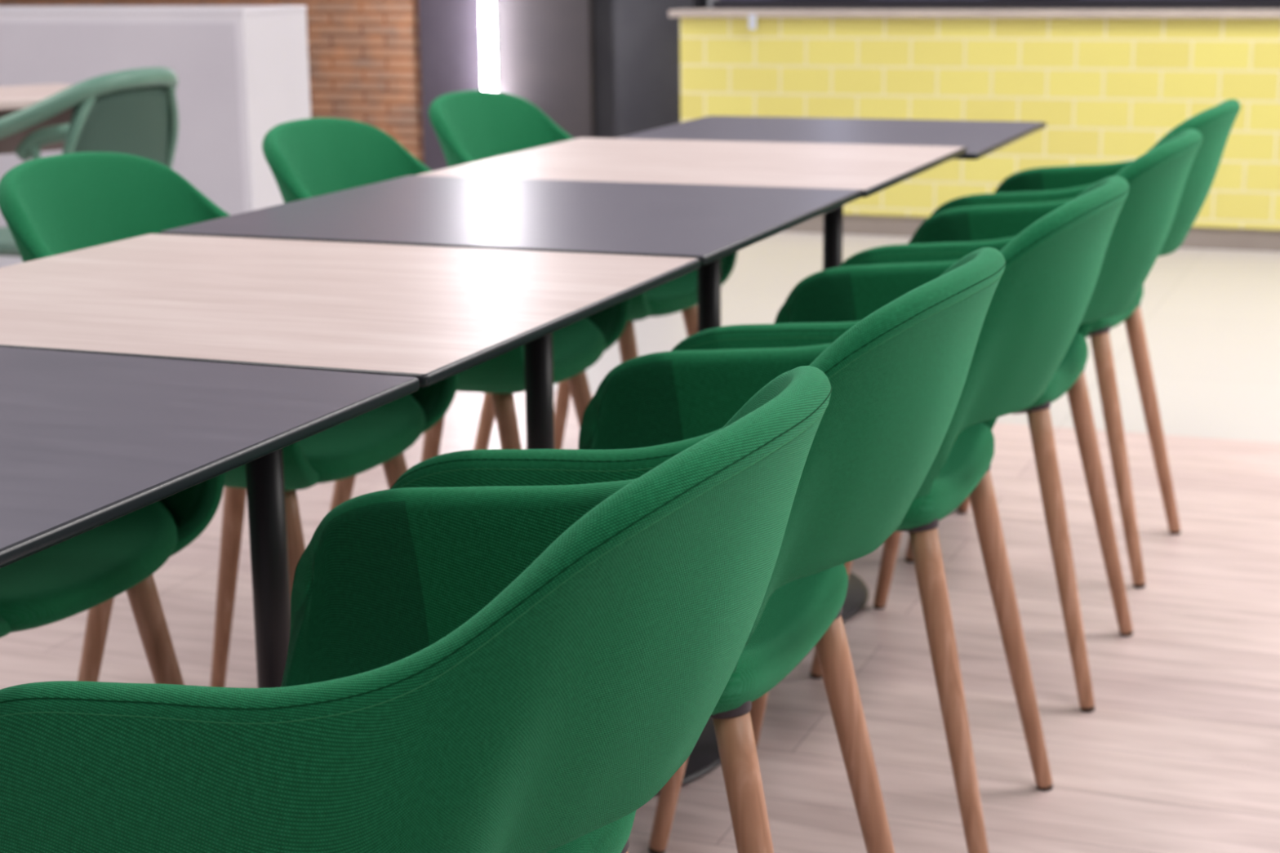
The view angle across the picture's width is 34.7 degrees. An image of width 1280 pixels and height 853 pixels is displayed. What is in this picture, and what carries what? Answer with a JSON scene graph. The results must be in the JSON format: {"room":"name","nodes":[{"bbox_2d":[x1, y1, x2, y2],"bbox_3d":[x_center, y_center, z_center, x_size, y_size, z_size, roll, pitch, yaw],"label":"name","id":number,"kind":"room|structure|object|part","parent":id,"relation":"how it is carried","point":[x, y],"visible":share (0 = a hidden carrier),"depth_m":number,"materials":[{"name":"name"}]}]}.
{"room":"eatery","nodes":[
{"label":"eatery","id":0,"kind":"room"},
{"bbox_2d":[0,0,707,164],"bbox_3d":[-3.019,-2.255,9.320,6.980,2.400,0.200,4,14,21],"label":"wall","id":1,"kind":"structure","parent":0,"point":[364,55],"depth_m":8.57,"materials":[{"name":"brown brick"}]},
{"bbox_2d":[417,0,595,171],"bbox_3d":[-0.549,-2.045,8.300,0.760,2.400,0.350,4,14,21],"label":"pillar","id":2,"kind":"structure","parent":0,"point":[544,48],"depth_m":8.28,"materials":[{"name":"grey metal"}]},
{"bbox_2d":[480,0,497,91],"bbox_3d":[-0.609,-2.189,8.043,0.058,1.900,0.082,4,14,21],"label":"tube","id":3,"kind":"object","parent":2,"relation":"attached to","point":[487,7],"visible":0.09,"depth_m":8.17,"materials":[{"name":"white"}]},
{"bbox_2d":[0,391,1279,852],"bbox_3d":[-2.318,0.750,1.895,14.000,0.100,7.850,4,14,21],"label":"floor","id":4,"kind":"structure","parent":0,"point":[1178,751],"depth_m":3.16,"materials":[{"name":"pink wood"}]},
{"bbox_2d":[0,83,73,154],"bbox_3d":[-1.747,-0.466,5.226,0.870,0.745,0.530,-11,17,-38],"label":"side table","id":5,"kind":"object","parent":4,"relation":"on","point":[13,99],"visible":0.14,"depth_m":5.20,"materials":[{"name":"brown wood"}]},
{"bbox_2d":[0,66,178,257],"bbox_3d":[-1.375,-0.423,4.830,0.609,0.839,0.592,4,14,21],"label":"bistro chair","id":6,"kind":"object","parent":4,"relation":"on","point":[132,112],"visible":0.51,"depth_m":4.62,"materials":[{"name":"green plastic"}]},
{"bbox_3d":[-1.348,-0.443,4.814,0.420,0.030,0.440,4,14,21],"label":"seat","id":7,"kind":"part","parent":6,"relation":"part of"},
{"bbox_3d":[-1.182,-0.608,4.708,0.120,0.365,0.409,4,14,21],"label":"panel","id":8,"kind":"part","parent":6,"relation":"part of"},
{"bbox_2d":[0,472,225,684],"bbox_3d":[-0.771,0.185,2.218,0.519,0.825,0.498,4,14,21],"label":"tub chair","id":9,"kind":"object","parent":4,"relation":"on","point":[70,577],"visible":0.41,"depth_m":2.19,"materials":[{"name":"green fabric"}]},
{"bbox_3d":[-0.702,0.125,2.176,0.334,0.106,0.407,4,14,21],"label":"seat","id":10,"kind":"part","parent":9,"relation":"part of","materials":[{"name":"green fabric"}]},
{"bbox_3d":[-0.522,0.348,2.332,0.119,0.439,0.033,-2,13,-5],"label":"leg","id":11,"kind":"part","parent":9,"relation":"part of","materials":[{"name":"brown wood"}]},
{"bbox_2d":[0,346,419,568],"bbox_3d":[-0.649,0.367,1.606,0.741,0.742,0.693,5,14,21],"label":"square table","id":12,"kind":"object","parent":4,"relation":"on","point":[88,442],"visible":1,"depth_m":1.54,"materials":[{"name":"black laminate"}]},
{"bbox_2d":[0,151,459,687],"bbox_3d":[-0.556,0.053,2.773,0.519,0.825,0.498,4,14,21],"label":"tub chair","id":13,"kind":"object","parent":4,"relation":"on","point":[51,206],"visible":0.38,"depth_m":2.77,"materials":[{"name":"green fabric"}]},
{"bbox_3d":[-0.715,0.263,2.710,0.128,0.439,0.033,-1,13,-1],"label":"leg","id":14,"kind":"part","parent":13,"relation":"part of","materials":[{"name":"brown wood"}]},
{"bbox_3d":[-0.599,0.194,3.000,0.128,0.439,0.033,12,18,43],"label":"leg","id":15,"kind":"part","parent":13,"relation":"part of","materials":[{"name":"brown wood"}]},
{"bbox_3d":[-0.567,-0.153,2.729,0.499,0.403,0.498,4,14,21],"label":"backrest","id":16,"kind":"part","parent":13,"relation":"part of","materials":[{"name":"green fabric"}]},
{"bbox_3d":[-0.421,0.285,2.600,0.033,0.439,0.119,-12,17,-41],"label":"leg","id":17,"kind":"part","parent":13,"relation":"part of","materials":[{"name":"brown wood"}]},
{"bbox_3d":[-0.487,-0.007,2.732,0.334,0.106,0.407,4,14,21],"label":"seat","id":18,"kind":"part","parent":13,"relation":"part of","materials":[{"name":"green fabric"}]},
{"bbox_3d":[-0.306,0.217,2.887,0.119,0.439,0.033,-2,13,-5],"label":"leg","id":19,"kind":"part","parent":13,"relation":"part of","materials":[{"name":"brown wood"}]},
{"bbox_2d":[0,233,700,688],"bbox_3d":[-0.395,0.217,2.238,0.741,0.741,0.693,4,14,21],"label":"square table","id":20,"kind":"object","parent":4,"relation":"on","point":[432,315],"visible":0.91,"depth_m":2.12,"materials":[{"name":"beige laminate"}]},
{"bbox_3d":[-0.390,0.234,2.184,0.039,0.700,0.039,4,14,21],"label":"post","id":21,"kind":"part","parent":20,"relation":"part of","materials":[{"name":"grey metal"}]},
{"bbox_2d":[0,365,831,852],"bbox_3d":[-0.136,0.365,1.415,0.519,0.825,0.498,4,14,19],"label":"tub chair","id":22,"kind":"object","parent":4,"relation":"on","point":[503,668],"visible":1,"depth_m":1.16,"materials":[{"name":"green fabric"}]},
{"bbox_3d":[-0.207,0.294,1.424,0.334,0.106,0.407,4,14,19],"label":"seat","id":23,"kind":"part","parent":22,"relation":"part of","materials":[{"name":"green fabric"}]},
{"bbox_2d":[262,117,631,511],"bbox_3d":[-0.317,-0.077,3.322,0.519,0.825,0.498,4,14,20],"label":"tub chair","id":24,"kind":"object","parent":4,"relation":"on","point":[308,157],"visible":0.35,"depth_m":3.31,"materials":[{"name":"green fabric"}]},
{"bbox_3d":[-0.475,0.133,3.257,0.128,0.439,0.033,-1,13,-2],"label":"leg","id":25,"kind":"part","parent":24,"relation":"part of","materials":[{"name":"brown wood"}]},
{"bbox_3d":[-0.362,0.064,3.548,0.128,0.439,0.033,12,18,42],"label":"leg","id":26,"kind":"part","parent":24,"relation":"part of","materials":[{"name":"brown wood"}]},
{"bbox_3d":[-0.329,-0.283,3.277,0.499,0.403,0.498,4,14,20],"label":"backrest","id":27,"kind":"part","parent":24,"relation":"part of","materials":[{"name":"green fabric"}]},
{"bbox_3d":[-0.180,0.154,3.149,0.033,0.439,0.119,-12,18,-41],"label":"leg","id":28,"kind":"part","parent":24,"relation":"part of","materials":[{"name":"brown wood"}]},
{"bbox_3d":[-0.248,-0.138,3.280,0.334,0.106,0.407,4,14,20],"label":"seat","id":29,"kind":"part","parent":24,"relation":"part of","materials":[{"name":"green fabric"}]},
{"bbox_3d":[-0.068,0.086,3.438,0.119,0.439,0.033,-2,13,-6],"label":"leg","id":30,"kind":"part","parent":24,"relation":"part of","materials":[{"name":"brown wood"}]},
{"bbox_2d":[160,175,862,795],"bbox_3d":[-0.141,0.064,2.884,0.741,0.741,0.693,4,14,21],"label":"square table","id":31,"kind":"object","parent":4,"relation":"on","point":[708,224],"visible":0.33,"depth_m":2.76,"materials":[{"name":"grey"}]},
{"bbox_3d":[-0.136,0.081,2.831,0.039,0.700,0.039,4,14,21],"label":"post","id":32,"kind":"part","parent":31,"relation":"part of","materials":[{"name":"grey metal"}]},
{"bbox_2d":[428,90,737,449],"bbox_3d":[-0.120,-0.220,3.927,0.519,0.825,0.498,6,14,25],"label":"tub chair","id":33,"kind":"object","parent":4,"relation":"on","point":[468,126],"visible":0.27,"depth_m":3.93,"materials":[{"name":"green fabric"}]},
{"bbox_3d":[-0.286,-0.014,3.875,0.128,0.439,0.033,0,13,2],"label":"leg","id":34,"kind":"part","parent":33,"relation":"part of","materials":[{"name":"brown wood"}]},
{"bbox_3d":[-0.150,-0.081,4.157,0.033,0.439,0.128,-12,17,-40],"label":"leg","id":35,"kind":"part","parent":33,"relation":"part of","materials":[{"name":"brown wood"}]},
{"bbox_3d":[-0.131,-0.426,3.883,0.499,0.403,0.498,6,14,25],"label":"backrest","id":36,"kind":"part","parent":33,"relation":"part of","materials":[{"name":"green fabric"}]},
{"bbox_3d":[-0.001,0.014,3.745,0.033,0.439,0.119,-11,16,-37],"label":"leg","id":37,"kind":"part","parent":33,"relation":"part of","materials":[{"name":"brown wood"}]},
{"bbox_3d":[-0.053,-0.280,3.881,0.334,0.106,0.407,6,14,25],"label":"seat","id":38,"kind":"part","parent":33,"relation":"part of","materials":[{"name":"green fabric"}]},
{"bbox_3d":[0.134,-0.053,4.024,0.119,0.439,0.033,-1,13,-1],"label":"leg","id":39,"kind":"part","parent":33,"relation":"part of","materials":[{"name":"brown wood"}]},
{"bbox_2d":[416,137,967,622],"bbox_3d":[0.112,-0.084,3.508,0.741,0.741,0.693,4,14,21],"label":"square table","id":40,"kind":"object","parent":4,"relation":"on","point":[870,169],"visible":0.33,"depth_m":3.40,"materials":[{"name":"beige"}]},
{"bbox_3d":[0.117,-0.067,3.455,0.039,0.700,0.039,4,14,21],"label":"post","id":41,"kind":"part","parent":40,"relation":"part of","materials":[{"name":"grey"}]},
{"bbox_2d":[390,247,1005,852],"bbox_3d":[0.070,0.238,1.949,0.519,0.825,0.498,5,14,21],"label":"tub chair","id":42,"kind":"object","parent":4,"relation":"on","point":[897,376],"visible":0.48,"depth_m":1.76,"materials":[{"name":"green fabric"}]},
{"bbox_3d":[0.115,0.464,1.807,0.128,0.439,0.033,12,18,43],"label":"leg","id":43,"kind":"part","parent":42,"relation":"part of","materials":[{"name":"brown wood"}]},
{"bbox_3d":[0.000,0.167,1.961,0.334,0.106,0.407,5,14,21],"label":"seat","id":44,"kind":"part","parent":42,"relation":"part of","materials":[{"name":"green fabric"}]},
{"bbox_3d":[0.234,0.395,2.096,0.128,0.439,0.033,-1,13,-1],"label":"leg","id":45,"kind":"part","parent":42,"relation":"part of","materials":[{"name":"brown wood"}]},
{"bbox_2d":[614,115,1046,509],"bbox_3d":[0.378,-0.229,4.146,0.741,0.728,0.693,4,14,21],"label":"square table","id":46,"kind":"object","parent":4,"relation":"on","point":[981,139],"visible":0.23,"depth_m":4.05,"materials":[{"name":"grey"}]},
{"bbox_3d":[0.384,-0.218,4.091,0.039,0.700,0.039,4,14,21],"label":"post","id":47,"kind":"part","parent":46,"relation":"part of","materials":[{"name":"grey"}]},
{"bbox_2d":[648,176,1129,852],"bbox_3d":[0.314,0.105,2.509,0.519,0.825,0.498,5,14,21],"label":"tub chair","id":48,"kind":"object","parent":4,"relation":"on","point":[1042,296],"visible":0.49,"depth_m":2.34,"materials":[{"name":"green fabric"}]},
{"bbox_3d":[0.068,0.307,2.482,0.119,0.439,0.033,-2,13,-5],"label":"leg","id":49,"kind":"part","parent":48,"relation":"part of","materials":[{"name":"brown wood"}]},
{"bbox_3d":[0.185,0.239,2.769,0.033,0.439,0.119,-12,17,-40],"label":"leg","id":50,"kind":"part","parent":48,"relation":"part of","materials":[{"name":"brown wood"}]},
{"bbox_3d":[0.321,-0.100,2.458,0.499,0.403,0.498,5,14,21],"label":"backrest","id":51,"kind":"part","parent":48,"relation":"part of","materials":[{"name":"green fabric"}]},
{"bbox_3d":[0.244,0.034,2.521,0.334,0.106,0.407,5,14,21],"label":"seat","id":52,"kind":"part","parent":48,"relation":"part of","materials":[{"name":"green fabric"}]},
{"bbox_3d":[0.360,0.330,2.367,0.128,0.439,0.033,12,18,43],"label":"leg","id":53,"kind":"part","parent":48,"relation":"part of","materials":[{"name":"brown wood"}]},
{"bbox_3d":[0.478,0.262,2.657,0.128,0.439,0.033,-1,13,-1],"label":"leg","id":54,"kind":"part","parent":48,"relation":"part of","materials":[{"name":"brown wood"}]},
{"bbox_2d":[809,128,1203,712],"bbox_3d":[0.564,-0.037,3.109,0.519,0.825,0.498,5,14,21],"label":"tub chair","id":55,"kind":"object","parent":4,"relation":"on","point":[1157,179],"visible":0.5,"depth_m":2.95,"materials":[{"name":"green fabric"}]},
{"bbox_3d":[0.317,0.164,3.083,0.119,0.439,0.033,-2,13,-4],"label":"leg","id":56,"kind":"part","parent":55,"relation":"part of","materials":[{"name":"brown wood"}]},
{"bbox_3d":[0.435,0.096,3.369,0.033,0.439,0.119,-12,17,-40],"label":"leg","id":57,"kind":"part","parent":55,"relation":"part of","materials":[{"name":"brown wood"}]},
{"bbox_3d":[0.518,-0.059,3.123,0.238,0.046,0.287,5,14,21],"label":"seat frame","id":58,"kind":"part","parent":55,"relation":"part of","materials":[{"name":"plastic"}]},
{"bbox_3d":[0.570,-0.242,3.058,0.499,0.403,0.498,5,14,21],"label":"backrest","id":59,"kind":"part","parent":55,"relation":"part of","materials":[{"name":"green fabric"}]},
{"bbox_3d":[0.493,-0.109,3.121,0.334,0.106,0.407,5,14,21],"label":"seat","id":60,"kind":"part","parent":55,"relation":"part of","materials":[{"name":"green fabric"}]},
{"bbox_3d":[0.609,0.188,2.967,0.128,0.439,0.033,12,18,43],"label":"leg","id":61,"kind":"part","parent":55,"relation":"part of","materials":[{"name":"brown wood"}]},
{"bbox_3d":[0.728,0.119,3.256,0.128,0.439,0.033,-1,13,-1],"label":"leg","id":62,"kind":"part","parent":55,"relation":"part of","materials":[{"name":"brown wood"}]},
{"bbox_2d":[904,98,1240,588],"bbox_3d":[0.786,-0.173,3.681,0.519,0.825,0.498,5,14,23],"label":"tub chair","id":63,"kind":"object","parent":4,"relation":"on","point":[1215,124],"visible":0.27,"depth_m":3.53,"materials":[{"name":"green fabric"}]},
{"bbox_3d":[0.537,0.027,3.663,0.119,0.439,0.033,-1,13,-2],"label":"leg","id":64,"kind":"part","parent":63,"relation":"part of","materials":[{"name":"brown wood"}]},
{"bbox_3d":[0.665,-0.040,3.945,0.033,0.439,0.119,-11,17,-38],"label":"leg","id":65,"kind":"part","parent":63,"relation":"part of","materials":[{"name":"brown wood"}]},
{"bbox_3d":[0.792,-0.378,3.629,0.499,0.403,0.498,5,14,23],"label":"backrest","id":66,"kind":"part","parent":63,"relation":"part of","materials":[{"name":"green fabric"}]},
{"bbox_3d":[0.717,-0.245,3.695,0.334,0.106,0.407,5,14,23],"label":"seat","id":67,"kind":"part","parent":63,"relation":"part of","materials":[{"name":"green fabric"}]},
{"bbox_3d":[0.824,0.053,3.538,0.033,0.439,0.128,-13,18,-42],"label":"leg","id":68,"kind":"part","parent":63,"relation":"part of","materials":[{"name":"brown wood"}]},
{"bbox_3d":[0.954,-0.015,3.822,0.128,0.439,0.033,0,13,1],"label":"leg","id":69,"kind":"part","parent":63,"relation":"part of","materials":[{"name":"brown wood"}]},
{"bbox_2d":[553,231,1279,443],"bbox_3d":[0.256,-0.778,8.333,14.000,0.100,6.350,4,14,21],"label":"floor","id":70,"kind":"structure","parent":0,"point":[1211,317],"depth_m":5.90,"materials":[{"name":"stone"}]},
{"bbox_2d":[0,5,311,267],"bbox_3d":[-3.155,-1.090,7.608,4.202,0.912,0.408,4,14,21],"label":"wall","id":71,"kind":"structure","parent":70,"relation":"on","point":[242,72],"depth_m":6.75,"materials":[{"name":"white paint"}]},
{"bbox_3d":[-3.243,-1.066,7.428,4.170,0.788,0.006,4,14,21],"label":"panel","id":72,"kind":"part","parent":71,"relation":"part of","materials":[{"name":"white paint"}]},
{"bbox_2d":[668,6,1279,252],"bbox_3d":[3.321,-1.030,7.167,6.635,0.853,0.635,4,14,21],"label":"counter","id":73,"kind":"object","parent":70,"relation":"on","point":[1107,86],"depth_m":7.57,"materials":[{"name":"yellow tile"}]},
{"bbox_2d":[748,14,755,29],"bbox_3d":[0.430,-1.549,7.846,0.030,0.057,0.004,4,14,21],"label":"price tag","id":74,"kind":"object","parent":73,"relation":"hanging from","point":[752,18],"visible":1,"depth_m":7.84,"materials":[{"name":"white"}]},
{"bbox_2d":[711,0,1279,8],"bbox_3d":[3.329,-1.532,7.092,6.400,0.160,0.350,4,14,21],"label":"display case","id":75,"kind":"object","parent":73,"relation":"on","point":[716,4],"visible":1,"depth_m":7.68,"materials":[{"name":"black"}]}
]}

